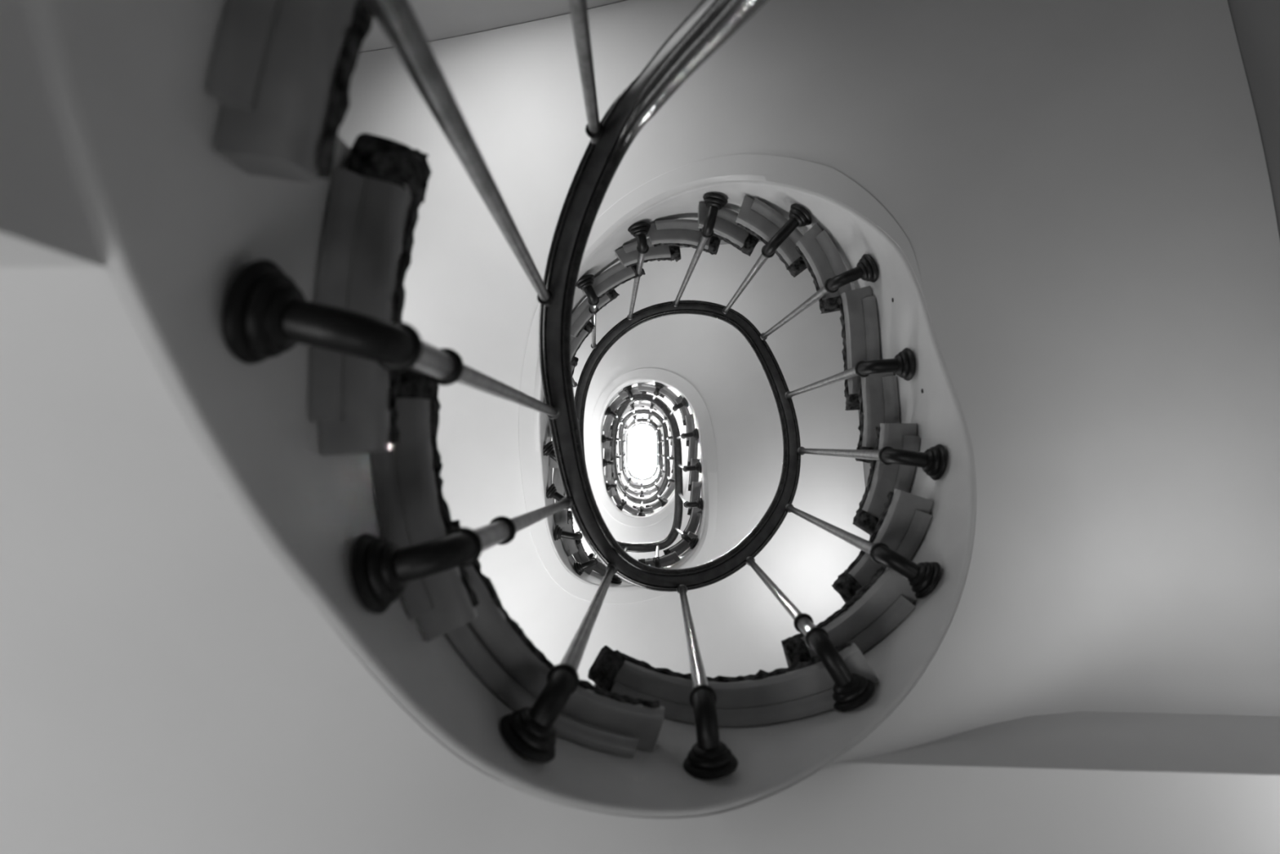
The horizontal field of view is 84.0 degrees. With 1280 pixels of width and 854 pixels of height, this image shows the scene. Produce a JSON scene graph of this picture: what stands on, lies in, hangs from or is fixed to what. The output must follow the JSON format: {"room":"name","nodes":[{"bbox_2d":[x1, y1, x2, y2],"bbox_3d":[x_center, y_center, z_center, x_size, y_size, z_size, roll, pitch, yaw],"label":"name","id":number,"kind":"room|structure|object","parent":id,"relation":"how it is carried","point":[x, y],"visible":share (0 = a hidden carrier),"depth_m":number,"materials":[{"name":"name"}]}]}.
{"room":"spiral stairwell","nodes":[
{"label":"spiral stairwell","id":0,"kind":"room"},
{"bbox_2d":[0,0,105,266],"bbox_3d":[-0.051,-0.607,-0.446,1.168,1.870,0.443,-34,-92,-1],"label":"wall","id":1,"kind":"structure","parent":0,"point":[40,202],"depth_m":0.40,"materials":[{"name":"white paint"}]},
{"bbox_2d":[0,0,1279,853],"bbox_3d":[-0.026,0.250,6.810,3.303,14.647,3.425,0,-92,0],"label":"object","id":2,"kind":"structure","parent":1,"relation":"attached to","point":[1064,211],"depth_m":1.54,"materials":[{"name":"white paint"}]},
{"bbox_2d":[205,0,373,183],"bbox_3d":[-0.239,-0.368,0.567,0.092,0.090,0.358,22,-92,1],"label":"stair tread","id":3,"kind":"structure","parent":2,"relation":"attached to","point":[282,71],"depth_m":0.54,"materials":[{"name":"stone"}]},
{"bbox_2d":[310,133,431,455],"bbox_3d":[-0.290,-0.140,0.767,0.085,0.089,0.347,6,-92,0],"label":"stair tread","id":4,"kind":"structure","parent":2,"relation":"attached to","point":[372,215],"depth_m":0.74,"materials":[{"name":"stone"}]},
{"bbox_2d":[222,259,559,418],"bbox_3d":[-0.265,-0.080,1.136,0.147,1.153,0.089,0,-92,0],"label":"baluster","id":5,"kind":"object","parent":2,"relation":"attached to","point":[265,314],"visible":1,"depth_m":0.59,"materials":[{"name":"black metal"}]},
{"bbox_2d":[369,368,479,641],"bbox_3d":[-0.279,0.088,0.912,0.091,0.089,0.359,-9,-92,0],"label":"stair tread","id":6,"kind":"structure","parent":2,"relation":"attached to","point":[412,508],"depth_m":0.89,"materials":[{"name":"stone"}]},
{"bbox_2d":[364,0,553,306],"bbox_3d":[-0.221,-0.326,0.953,0.144,1.153,0.090,36,-91,1],"label":"baluster","id":7,"kind":"object","parent":2,"relation":"attached to","point":[397,19],"visible":1,"depth_m":0.66,"materials":[{"name":"black metal"}]},
{"bbox_2d":[350,496,573,613],"bbox_3d":[-0.244,0.177,1.318,0.133,1.153,0.089,0,-92,0],"label":"baluster","id":8,"kind":"object","parent":2,"relation":"attached to","point":[381,571],"visible":1,"depth_m":0.78,"materials":[{"name":"black metal"}]},
{"bbox_2d":[542,440,556,462],"bbox_3d":[-0.418,0.153,3.990,0.116,1.153,0.090,42,-91,1],"label":"baluster","id":9,"kind":"object","parent":2,"relation":"attached to","point":[548,450],"visible":0.56,"depth_m":3.44,"materials":[{"name":"black metal"}]},
{"bbox_2d":[549,440,558,468],"bbox_3d":[-0.420,0.102,3.694,0.076,0.087,0.232,9,-92,0],"label":"stair tread","id":10,"kind":"structure","parent":2,"relation":"attached to","point":[553,464],"depth_m":3.67,"materials":[{"name":"stone"}]},
{"bbox_2d":[445,519,664,757],"bbox_3d":[-0.151,0.344,1.072,0.131,0.332,0.509,-40,-91,-1],"label":"stair tread","id":11,"kind":"structure","parent":2,"relation":"attached to","point":[494,645],"depth_m":1.05,"materials":[{"name":"stone"}]},
{"bbox_2d":[546,483,564,501],"bbox_3d":[-0.412,0.380,4.183,0.142,1.153,0.090,33,-91,1],"label":"baluster","id":12,"kind":"object","parent":2,"relation":"attached to","point":[552,492],"visible":0.36,"depth_m":3.63,"materials":[{"name":"black metal"}]},
{"bbox_2d":[551,467,564,496],"bbox_3d":[-0.426,0.265,3.826,0.078,0.088,0.237,6,-92,0],"label":"stair tread","id":13,"kind":"structure","parent":2,"relation":"attached to","point":[557,480],"depth_m":3.80,"materials":[{"name":"stone"}]},
{"bbox_2d":[499,563,617,763],"bbox_3d":[-0.125,0.403,1.500,0.090,1.153,0.108,36,-91,1],"label":"baluster","id":14,"kind":"object","parent":2,"relation":"attached to","point":[531,732],"visible":1,"depth_m":0.96,"materials":[{"name":"black metal"}]},
{"bbox_2d":[555,494,568,527],"bbox_3d":[-0.432,0.436,3.961,0.080,0.090,0.250,3,-92,0],"label":"stair tread","id":15,"kind":"structure","parent":2,"relation":"attached to","point":[562,519],"depth_m":3.93,"materials":[{"name":"stone"}]},
{"bbox_2d":[553,524,582,541],"bbox_3d":[-0.391,0.591,4.380,0.154,1.153,0.089,0,-92,0],"label":"baluster","id":16,"kind":"object","parent":2,"relation":"attached to","point":[558,532],"visible":0.86,"depth_m":3.83,"materials":[{"name":"black metal"}]},
{"bbox_2d":[560,510,578,556],"bbox_3d":[-0.411,0.611,4.096,0.084,0.088,0.260,-8,-92,0],"label":"stair tread","id":17,"kind":"structure","parent":2,"relation":"attached to","point":[571,547],"depth_m":4.07,"materials":[{"name":"stone"}]},
{"bbox_2d":[571,356,578,375],"bbox_3d":[-0.371,-0.230,3.452,0.079,0.089,0.257,18,-92,1],"label":"stair tread","id":18,"kind":"structure","parent":2,"relation":"attached to","point":[574,364],"depth_m":3.44,"materials":[{"name":"stone"}]},
{"bbox_2d":[570,320,595,364],"bbox_3d":[-0.309,-0.392,3.335,0.081,0.089,0.262,33,-91,1],"label":"stair tread","id":19,"kind":"structure","parent":2,"relation":"attached to","point":[575,342],"depth_m":3.31,"materials":[{"name":"stone"}]},
{"bbox_2d":[572,539,595,574],"bbox_3d":[-0.346,0.762,4.234,0.087,0.089,0.244,-30,-92,-1],"label":"stair tread","id":20,"kind":"structure","parent":2,"relation":"attached to","point":[581,557],"depth_m":4.21,"materials":[{"name":"stone"}]},
{"bbox_2d":[573,553,597,575],"bbox_3d":[-0.303,0.805,4.579,0.128,1.153,0.090,-22,-92,-1],"label":"baluster","id":21,"kind":"object","parent":2,"relation":"attached to","point":[579,567],"visible":0.84,"depth_m":4.03,"materials":[{"name":"black metal"}]},
{"bbox_2d":[568,0,604,144],"bbox_3d":[-0.101,-0.562,0.770,0.121,1.153,0.090,43,-91,1],"label":"baluster","id":22,"kind":"object","parent":2,"relation":"attached to","point":[594,129],"visible":0.99,"depth_m":1.05,"materials":[{"name":"black metal"}]},
{"bbox_2d":[576,274,599,348],"bbox_3d":[-0.223,-0.530,3.431,0.110,1.154,0.148,0,-92,0],"label":"baluster","id":23,"kind":"object","parent":2,"relation":"attached to","point":[585,283],"visible":0.95,"depth_m":2.90,"materials":[{"name":"black metal"}]},
{"bbox_2d":[570,288,619,337],"bbox_3d":[-0.225,-0.522,3.193,0.302,0.091,0.085,-45,-91,-1],"label":"stair tread","id":24,"kind":"structure","parent":2,"relation":"attached to","point":[581,316],"depth_m":3.17,"materials":[{"name":"stone"}]},
{"bbox_2d":[588,552,606,575],"bbox_3d":[-0.226,0.861,4.376,0.244,0.089,0.085,28,-92,1],"label":"stair tread","id":25,"kind":"structure","parent":2,"relation":"attached to","point":[600,568],"depth_m":4.35,"materials":[{"name":"stone"}]},
{"bbox_2d":[602,425,613,448],"bbox_3d":[-0.313,0.094,6.857,0.072,0.086,0.239,8,-92,0],"label":"stair tread","id":26,"kind":"structure","parent":2,"relation":"attached to","point":[606,444],"depth_m":6.83,"materials":[{"name":"stone"}]},
{"bbox_2d":[601,434,613,443],"bbox_3d":[-0.304,0.128,7.233,0.106,1.152,0.087,0,-92,0],"label":"baluster","id":27,"kind":"object","parent":2,"relation":"attached to","point":[604,438],"visible":1,"depth_m":6.68,"materials":[{"name":"black metal"}]},
{"bbox_2d":[604,441,612,460],"bbox_3d":[-0.318,0.257,7.023,0.069,0.086,0.232,4,-92,0],"label":"stair tread","id":28,"kind":"structure","parent":2,"relation":"attached to","point":[607,452],"depth_m":7.00,"materials":[{"name":"stone"}]},
{"bbox_2d":[603,458,613,466],"bbox_3d":[-0.305,0.366,7.476,0.104,1.152,0.087,0,-92,0],"label":"baluster","id":29,"kind":"object","parent":2,"relation":"attached to","point":[606,462],"visible":0.98,"depth_m":6.93,"materials":[{"name":"black metal"}]},
{"bbox_2d":[604,457,612,480],"bbox_3d":[-0.314,0.424,7.189,0.074,0.086,0.244,0,-92,0],"label":"stair tread","id":30,"kind":"structure","parent":2,"relation":"attached to","point":[608,468],"depth_m":7.17,"materials":[{"name":"stone"}]},
{"bbox_2d":[602,408,618,431],"bbox_3d":[-0.283,-0.069,6.689,0.081,0.086,0.254,23,-92,1],"label":"stair tread","id":31,"kind":"structure","parent":2,"relation":"attached to","point":[609,419],"depth_m":6.66,"materials":[{"name":"stone"}]},
{"bbox_2d":[605,479,617,490],"bbox_3d":[-0.288,0.622,7.718,0.110,1.152,0.085,0,-92,0],"label":"baluster","id":32,"kind":"object","parent":2,"relation":"attached to","point":[609,486],"visible":1,"depth_m":7.17,"materials":[{"name":"black metal"}]},
{"bbox_2d":[607,472,616,497],"bbox_3d":[-0.295,0.596,7.355,0.077,0.086,0.256,-8,-92,0],"label":"stair tread","id":33,"kind":"structure","parent":2,"relation":"attached to","point":[612,491],"depth_m":7.33,"materials":[{"name":"stone"}]},
{"bbox_2d":[604,406,618,417],"bbox_3d":[-0.257,-0.108,6.988,0.105,1.152,0.088,25,-92,1],"label":"baluster","id":34,"kind":"object","parent":2,"relation":"attached to","point":[608,411],"visible":1,"depth_m":6.44,"materials":[{"name":"black metal"}]},
{"bbox_2d":[582,262,645,298],"bbox_3d":[-0.114,-0.631,3.047,0.281,0.089,0.087,-28,-92,-1],"label":"stair tread","id":35,"kind":"structure","parent":2,"relation":"attached to","point":[612,277],"depth_m":3.02,"materials":[{"name":"stone"}]},
{"bbox_2d":[612,486,625,507],"bbox_3d":[-0.235,0.754,7.521,0.082,0.086,0.254,-27,-92,-1],"label":"stair tread","id":36,"kind":"structure","parent":2,"relation":"attached to","point":[617,499],"depth_m":7.50,"materials":[{"name":"stone"}]},
{"bbox_2d":[610,546,628,583],"bbox_3d":[-0.133,0.901,4.787,0.086,1.153,0.112,27,-92,1],"label":"baluster","id":37,"kind":"object","parent":2,"relation":"attached to","point":[615,579],"visible":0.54,"depth_m":4.23,"materials":[{"name":"black metal"}]},
{"bbox_2d":[608,395,630,412],"bbox_3d":[-0.201,-0.215,6.520,0.264,0.086,0.085,-42,-91,-1],"label":"stair tread","id":38,"kind":"structure","parent":2,"relation":"attached to","point":[619,401],"depth_m":6.50,"materials":[{"name":"stone"}]},
{"bbox_2d":[616,494,626,511],"bbox_3d":[-0.180,0.829,7.961,0.105,1.153,0.090,-45,-91,-1],"label":"baluster","id":39,"kind":"object","parent":2,"relation":"attached to","point":[620,506],"visible":1,"depth_m":7.42,"materials":[{"name":"black metal"}]},
{"bbox_2d":[619,475,627,491],"bbox_3d":[-0.271,0.857,10.726,0.085,0.086,0.286,-29,-92,-1],"label":"stair tread","id":40,"kind":"structure","parent":2,"relation":"attached to","point":[620,481],"depth_m":10.70,"materials":[{"name":"stone"}]},
{"bbox_2d":[622,385,633,400],"bbox_3d":[-0.090,-0.284,6.740,0.088,1.152,0.105,-23,-92,-1],"label":"baluster","id":41,"kind":"object","parent":2,"relation":"attached to","point":[628,389],"visible":0.99,"depth_m":6.19,"materials":[{"name":"black metal"}]},
{"bbox_2d":[622,498,638,515],"bbox_3d":[-0.123,0.870,7.688,0.249,0.086,0.085,36,-91,1],"label":"stair tread","id":42,"kind":"structure","parent":2,"relation":"attached to","point":[628,508],"depth_m":7.66,"materials":[{"name":"stone"}]},
{"bbox_2d":[617,386,646,399],"bbox_3d":[-0.062,-0.309,6.349,0.265,0.086,0.087,-12,-92,0],"label":"stair tread","id":43,"kind":"structure","parent":2,"relation":"attached to","point":[623,394],"depth_m":6.33,"materials":[{"name":"stone"}]},
{"bbox_2d":[629,402,635,413],"bbox_3d":[-0.111,-0.258,9.974,0.087,1.152,0.112,0,-92,0],"label":"baluster","id":44,"kind":"object","parent":2,"relation":"attached to","point":[633,408],"visible":0.82,"depth_m":9.44,"materials":[{"name":"black metal"}]},
{"bbox_2d":[625,484,639,496],"bbox_3d":[-0.137,0.983,10.890,0.281,0.086,0.089,31,-91,1],"label":"stair tread","id":45,"kind":"structure","parent":2,"relation":"attached to","point":[629,491],"depth_m":10.87,"materials":[{"name":"stone"}]},
{"bbox_2d":[626,402,644,411],"bbox_3d":[-0.067,-0.279,9.587,0.283,0.086,0.088,-11,-92,0],"label":"stair tread","id":46,"kind":"structure","parent":2,"relation":"attached to","point":[636,405],"depth_m":9.56,"materials":[{"name":"stone"}]},
{"bbox_2d":[630,413,644,420],"bbox_3d":[-0.056,-0.177,12.841,0.283,0.086,0.088,-11,-92,0],"label":"stair tread","id":47,"kind":"structure","parent":2,"relation":"attached to","point":[632,418],"depth_m":12.82,"materials":[{"name":"stone"}]},
{"bbox_2d":[626,222,650,319],"bbox_3d":[-0.011,-0.673,3.243,0.091,1.154,0.186,11,-92,1],"label":"baluster","id":48,"kind":"object","parent":2,"relation":"attached to","point":[639,230],"visible":1,"depth_m":2.73,"materials":[{"name":"black metal"}]},
{"bbox_2d":[637,500,645,515],"bbox_3d":[0.020,0.923,8.207,0.087,1.152,0.104,0,-92,0],"label":"baluster","id":49,"kind":"object","parent":2,"relation":"attached to","point":[641,513],"visible":1,"depth_m":7.66,"materials":[{"name":"black metal"}]},
{"bbox_2d":[634,489,651,495],"bbox_3d":[0.039,1.027,11.056,0.288,0.086,0.086,3,-92,0],"label":"stair tread","id":50,"kind":"structure","parent":2,"relation":"attached to","point":[648,492],"depth_m":11.03,"materials":[{"name":"stone"}]},
{"bbox_2d":[632,505,653,514],"bbox_3d":[0.028,0.915,7.857,0.256,0.086,0.086,4,-92,0],"label":"stair tread","id":51,"kind":"structure","parent":2,"relation":"attached to","point":[647,509],"depth_m":7.83,"materials":[{"name":"stone"}]},
{"bbox_2d":[640,413,653,421],"bbox_3d":[0.122,-0.185,12.670,0.282,0.086,0.087,18,-92,1],"label":"stair tread","id":52,"kind":"structure","parent":2,"relation":"attached to","point":[646,415],"depth_m":12.65,"materials":[{"name":"stone"}]},
{"bbox_2d":[638,400,657,411],"bbox_3d":[0.112,-0.287,9.418,0.282,0.086,0.087,18,-92,1],"label":"stair tread","id":53,"kind":"structure","parent":2,"relation":"attached to","point":[644,403],"depth_m":9.39,"materials":[{"name":"stone"}]},
{"bbox_2d":[614,238,680,267],"bbox_3d":[0.032,-0.713,2.900,0.265,0.086,0.098,-6,-92,0],"label":"stair tread","id":54,"kind":"structure","parent":2,"relation":"attached to","point":[628,255],"depth_m":2.88,"materials":[{"name":"stone"}]},
{"bbox_2d":[637,382,664,398],"bbox_3d":[0.104,-0.322,6.176,0.269,0.086,0.085,16,-92,1],"label":"stair tread","id":55,"kind":"structure","parent":2,"relation":"attached to","point":[649,388],"depth_m":6.15,"materials":[{"name":"stone"}]},
{"bbox_2d":[645,484,660,493],"bbox_3d":[0.214,0.988,11.225,0.281,0.086,0.088,-24,-92,-1],"label":"stair tread","id":56,"kind":"structure","parent":2,"relation":"attached to","point":[655,489],"depth_m":11.20,"materials":[{"name":"stone"}]},
{"bbox_2d":[650,415,659,426],"bbox_3d":[0.281,-0.106,12.493,0.086,0.086,0.285,-44,-91,-1],"label":"stair tread","id":57,"kind":"structure","parent":2,"relation":"attached to","point":[652,417],"depth_m":12.47,"materials":[{"name":"stone"}]},
{"bbox_2d":[645,496,667,510],"bbox_3d":[0.187,0.873,8.029,0.276,0.086,0.086,-26,-92,-1],"label":"stair tread","id":58,"kind":"structure","parent":2,"relation":"attached to","point":[656,504],"depth_m":8.01,"materials":[{"name":"stone"}]},
{"bbox_2d":[652,382,664,399],"bbox_3d":[0.160,-0.302,6.486,0.088,1.152,0.111,0,-92,0],"label":"baluster","id":59,"kind":"object","parent":2,"relation":"attached to","point":[658,386],"visible":1,"depth_m":5.94,"materials":[{"name":"black metal"}]},
{"bbox_2d":[653,544,664,568],"bbox_3d":[0.127,0.895,5.006,0.086,1.154,0.111,0,-92,0],"label":"baluster","id":60,"kind":"object","parent":2,"relation":"attached to","point":[656,560],"visible":0.54,"depth_m":4.50,"materials":[{"name":"black metal"}]},
{"bbox_2d":[653,404,664,417],"bbox_3d":[0.271,-0.209,9.247,0.086,0.086,0.286,-45,-91,-1],"label":"stair tread","id":61,"kind":"structure","parent":2,"relation":"attached to","point":[655,406],"depth_m":9.23,"materials":[{"name":"stone"}]},
{"bbox_2d":[638,551,679,567],"bbox_3d":[0.123,0.882,4.672,0.282,0.088,0.087,-12,-92,0],"label":"stair tread","id":62,"kind":"structure","parent":2,"relation":"attached to","point":[670,558],"depth_m":4.65,"materials":[{"name":"stone"}]},
{"bbox_2d":[657,473,664,485],"bbox_3d":[0.343,0.869,11.400,0.086,0.086,0.285,36,-91,1],"label":"stair tread","id":63,"kind":"structure","parent":2,"relation":"attached to","point":[660,482],"depth_m":11.38,"materials":[{"name":"stone"}]},
{"bbox_2d":[657,494,667,506],"bbox_3d":[0.246,0.841,8.458,0.089,1.153,0.105,-41,-91,-1],"label":"baluster","id":64,"kind":"object","parent":2,"relation":"attached to","point":[660,498],"visible":1,"depth_m":7.91,"materials":[{"name":"black metal"}]},
{"bbox_2d":[661,482,674,498],"bbox_3d":[0.319,0.756,8.202,0.084,0.086,0.286,39,-91,1],"label":"stair tread","id":65,"kind":"structure","parent":2,"relation":"attached to","point":[670,489],"depth_m":8.18,"materials":[{"name":"stone"}]},
{"bbox_2d":[658,386,677,405],"bbox_3d":[0.255,-0.258,6.002,0.263,0.086,0.085,43,-91,1],"label":"stair tread","id":66,"kind":"structure","parent":2,"relation":"attached to","point":[668,393],"depth_m":5.98,"materials":[{"name":"stone"}]},
{"bbox_2d":[538,0,800,591],"bbox_3d":[0.122,0.268,7.955,1.087,14.761,1.566,4,-92,0],"label":"handrail","id":67,"kind":"object","parent":2,"relation":"attached to","point":[711,24],"visible":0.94,"depth_m":1.77,"materials":[{"name":"black wood"}]},
{"bbox_2d":[666,467,674,487],"bbox_3d":[0.396,0.602,8.377,0.081,0.086,0.264,19,-92,1],"label":"stair tread","id":68,"kind":"structure","parent":2,"relation":"attached to","point":[673,474],"depth_m":8.36,"materials":[{"name":"stone"}]},
{"bbox_2d":[671,453,674,473],"bbox_3d":[0.419,0.440,8.551,0.072,0.086,0.248,5,-92,0],"label":"stair tread","id":69,"kind":"structure","parent":2,"relation":"attached to","point":[673,461],"depth_m":8.53,"materials":[{"name":"stone"}]},
{"bbox_2d":[671,439,674,457],"bbox_3d":[0.419,0.275,8.725,0.069,0.086,0.257,2,-92,0],"label":"stair tread","id":70,"kind":"structure","parent":2,"relation":"attached to","point":[672,448],"depth_m":8.70,"materials":[{"name":"stone"}]},
{"bbox_2d":[669,397,688,415],"bbox_3d":[0.321,-0.155,6.229,0.128,1.152,0.088,-29,-92,-1],"label":"baluster","id":71,"kind":"object","parent":2,"relation":"attached to","point":[684,402],"visible":1,"depth_m":5.68,"materials":[{"name":"black metal"}]},
{"bbox_2d":[662,531,697,555],"bbox_3d":[0.276,0.804,4.823,0.266,0.086,0.086,-37,-92,-1],"label":"stair tread","id":72,"kind":"structure","parent":2,"relation":"attached to","point":[682,545],"depth_m":4.80,"materials":[{"name":"stone"}]},
{"bbox_2d":[674,395,689,426],"bbox_3d":[0.355,-0.134,5.827,0.083,0.086,0.258,-20,-92,0],"label":"stair tread","id":73,"kind":"structure","parent":2,"relation":"attached to","point":[684,411],"depth_m":5.80,"materials":[{"name":"stone"}]},
{"bbox_2d":[647,218,720,254],"bbox_3d":[0.168,-0.740,2.755,0.300,0.090,0.109,9,-92,0],"label":"stair tread","id":74,"kind":"structure","parent":2,"relation":"attached to","point":[686,233],"depth_m":2.73,"materials":[{"name":"stone"}]},
{"bbox_2d":[675,527,698,548],"bbox_3d":[0.332,0.777,5.237,0.111,1.153,0.109,0,-92,0],"label":"baluster","id":75,"kind":"object","parent":2,"relation":"attached to","point":[692,542],"visible":0.99,"depth_m":4.70,"materials":[{"name":"black metal"}]},
{"bbox_2d":[676,427,698,439],"bbox_3d":[0.384,0.066,5.974,0.135,1.152,0.086,0,-92,0],"label":"baluster","id":76,"kind":"object","parent":2,"relation":"attached to","point":[694,433],"visible":1,"depth_m":5.43,"materials":[{"name":"black metal"}]},
{"bbox_2d":[677,461,701,472],"bbox_3d":[0.383,0.311,5.724,0.134,1.152,0.086,0,-92,0],"label":"baluster","id":77,"kind":"object","parent":2,"relation":"attached to","point":[697,467],"visible":1,"depth_m":5.18,"materials":[{"name":"black metal"}]},
{"bbox_2d":[684,413,694,446],"bbox_3d":[0.398,0.025,5.654,0.074,0.086,0.261,-3,-92,0],"label":"stair tread","id":78,"kind":"structure","parent":2,"relation":"attached to","point":[689,419],"depth_m":5.63,"materials":[{"name":"stone"}]},
{"bbox_2d":[678,493,702,510],"bbox_3d":[0.374,0.550,5.479,0.132,1.152,0.087,0,-92,0],"label":"baluster","id":79,"kind":"object","parent":2,"relation":"attached to","point":[699,503],"visible":1,"depth_m":4.94,"materials":[{"name":"black metal"}]},
{"bbox_2d":[682,506,701,533],"bbox_3d":[0.365,0.674,4.983,0.084,0.086,0.252,23,-92,1],"label":"stair tread","id":80,"kind":"structure","parent":2,"relation":"attached to","point":[695,513],"depth_m":4.96,"materials":[{"name":"stone"}]},
{"bbox_2d":[687,436,697,466],"bbox_3d":[0.406,0.193,5.483,0.070,0.086,0.252,4,-92,0],"label":"stair tread","id":81,"kind":"structure","parent":2,"relation":"attached to","point":[693,442],"depth_m":5.46,"materials":[{"name":"stone"}]},
{"bbox_2d":[688,458,699,490],"bbox_3d":[0.403,0.357,5.315,0.069,0.086,0.246,5,-92,0],"label":"stair tread","id":82,"kind":"structure","parent":2,"relation":"attached to","point":[693,475],"depth_m":5.29,"materials":[{"name":"stone"}]},
{"bbox_2d":[687,481,701,515],"bbox_3d":[0.395,0.519,5.148,0.072,0.086,0.251,8,-92,0],"label":"stair tread","id":83,"kind":"structure","parent":2,"relation":"attached to","point":[695,488],"depth_m":5.13,"materials":[{"name":"stone"}]},
{"bbox_2d":[672,192,727,306],"bbox_3d":[0.237,-0.711,3.053,0.089,1.154,0.200,22,-92,1],"label":"baluster","id":84,"kind":"object","parent":2,"relation":"attached to","point":[713,202],"visible":1,"depth_m":2.53,"materials":[{"name":"black metal"}]},
{"bbox_2d":[676,584,737,779],"bbox_3d":[0.116,0.513,1.686,0.089,1.153,0.123,0,-92,0],"label":"baluster","id":85,"kind":"object","parent":2,"relation":"attached to","point":[709,757],"visible":1,"depth_m":1.15,"materials":[{"name":"black metal"}]},
{"bbox_2d":[697,202,759,256],"bbox_3d":[0.316,-0.731,2.606,0.260,0.090,0.104,29,-91,1],"label":"stair tread","id":86,"kind":"structure","parent":2,"relation":"attached to","point":[726,228],"depth_m":2.58,"materials":[{"name":"stone"}]},
{"bbox_2d":[587,642,879,726],"bbox_3d":[0.178,0.495,1.386,0.560,0.089,0.143,0,-92,0],"label":"stair tread","id":87,"kind":"structure","parent":2,"relation":"attached to","point":[800,690],"depth_m":1.36,"materials":[{"name":"stone"}]},
{"bbox_2d":[722,203,812,314],"bbox_3d":[0.473,-0.619,2.859,0.090,1.153,0.182,43,-91,1],"label":"baluster","id":88,"kind":"object","parent":2,"relation":"attached to","point":[799,216],"visible":1,"depth_m":2.32,"materials":[{"name":"black metal"}]},
{"bbox_2d":[735,195,807,277],"bbox_3d":[0.464,-0.660,2.456,0.333,0.090,0.113,44,-91,1],"label":"stair tread","id":89,"kind":"structure","parent":2,"relation":"attached to","point":[755,216],"depth_m":2.43,"materials":[{"name":"stone"}]},
{"bbox_2d":[745,555,875,711],"bbox_3d":[0.373,0.471,1.877,0.090,1.153,0.140,-31,-92,-1],"label":"baluster","id":90,"kind":"object","parent":2,"relation":"attached to","point":[851,691],"visible":0.98,"depth_m":1.34,"materials":[{"name":"black metal"}]},
{"bbox_2d":[760,253,878,340],"bbox_3d":[0.624,-0.433,2.663,0.159,1.153,0.090,-22,-92,-1],"label":"baluster","id":91,"kind":"object","parent":2,"relation":"attached to","point":[866,268],"visible":1,"depth_m":2.14,"materials":[{"name":"black metal"}]},
{"bbox_2d":[795,222,851,313],"bbox_3d":[0.602,-0.514,2.333,0.110,0.090,0.299,-21,-92,0],"label":"stair tread","id":92,"kind":"structure","parent":2,"relation":"attached to","point":[821,257],"depth_m":2.31,"materials":[{"name":"stone"}]},
{"bbox_2d":[781,566,916,667],"bbox_3d":[0.457,0.432,1.561,0.337,0.091,0.104,-35,-92,-1],"label":"stair tread","id":93,"kind":"structure","parent":2,"relation":"attached to","point":[876,608],"depth_m":1.54,"materials":[{"name":"stone"}]},
{"bbox_2d":[784,347,915,399],"bbox_3d":[0.670,-0.153,2.465,0.139,1.153,0.089,0,-92,0],"label":"baluster","id":94,"kind":"object","parent":2,"relation":"attached to","point":[903,364],"visible":1,"depth_m":1.93,"materials":[{"name":"black metal"}]},
{"bbox_2d":[837,285,879,410],"bbox_3d":[0.679,-0.243,2.209,0.105,0.095,0.379,-3,-92,0],"label":"stair tread","id":95,"kind":"structure","parent":2,"relation":"attached to","point":[858,308],"depth_m":2.18,"materials":[{"name":"stone"}]},
{"bbox_2d":[785,503,942,598],"bbox_3d":[0.574,0.319,2.071,0.130,1.153,0.090,31,-91,1],"label":"baluster","id":96,"kind":"object","parent":2,"relation":"attached to","point":[923,578],"visible":1,"depth_m":1.54,"materials":[{"name":"black metal"}]},
{"bbox_2d":[797,444,947,479],"bbox_3d":[0.671,0.103,2.268,0.141,1.153,0.088,0,-92,0],"label":"baluster","id":97,"kind":"object","parent":2,"relation":"attached to","point":[933,461],"visible":1,"depth_m":1.73,"materials":[{"name":"black metal"}]},
{"bbox_2d":[854,372,899,463],"bbox_3d":[0.690,-0.031,2.082,0.118,0.090,0.300,0,-92,0],"label":"stair tread","id":98,"kind":"structure","parent":2,"relation":"attached to","point":[877,393],"depth_m":2.06,"materials":[{"name":"stone"}]},
{"bbox_2d":[831,488,933,602],"bbox_3d":[0.592,0.300,1.738,0.109,0.091,0.329,33,-91,1],"label":"stair tread","id":99,"kind":"structure","parent":2,"relation":"attached to","point":[905,518],"depth_m":1.71,"materials":[{"name":"stone"}]},
{"bbox_2d":[852,422,919,534],"bbox_3d":[0.666,0.140,1.929,0.109,0.090,0.328,15,-92,1],"label":"stair tread","id":100,"kind":"structure","parent":2,"relation":"attached to","point":[882,478],"depth_m":1.91,"materials":[{"name":"stone"}]},
{"bbox_2d":[0,230,105,266],"bbox_3d":[-1.034,-0.173,-0.457,1.363,1.870,0.080,0,-92,0],"label":"wall partition","id":101,"kind":"structure","parent":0,"point":[15,251],"depth_m":0.44,"materials":[{"name":"white paint"}]},
{"bbox_2d":[360,0,804,247],"bbox_3d":[-0.022,-1.403,8.649,3.211,20.000,0.252,0,-92,0],"label":"wall","id":102,"kind":"structure","parent":0,"point":[438,20],"depth_m":2.75,"materials":[{"name":"paint"}]},
{"bbox_2d":[622,417,663,496],"bbox_3d":[-0.006,0.475,13.968,3.345,0.120,3.470,0,-92,0],"label":"ceiling","id":103,"kind":"structure","parent":0,"point":[631,482],"depth_m":13.90,"materials":[{"name":"white paint"}]},
{"bbox_2d":[844,0,1279,537],"bbox_3d":[1.625,0.306,8.590,0.252,20.000,3.336,0,-92,0],"label":"wall","id":104,"kind":"structure","parent":0,"point":[1256,23],"depth_m":1.83,"materials":[{"name":"paint"}]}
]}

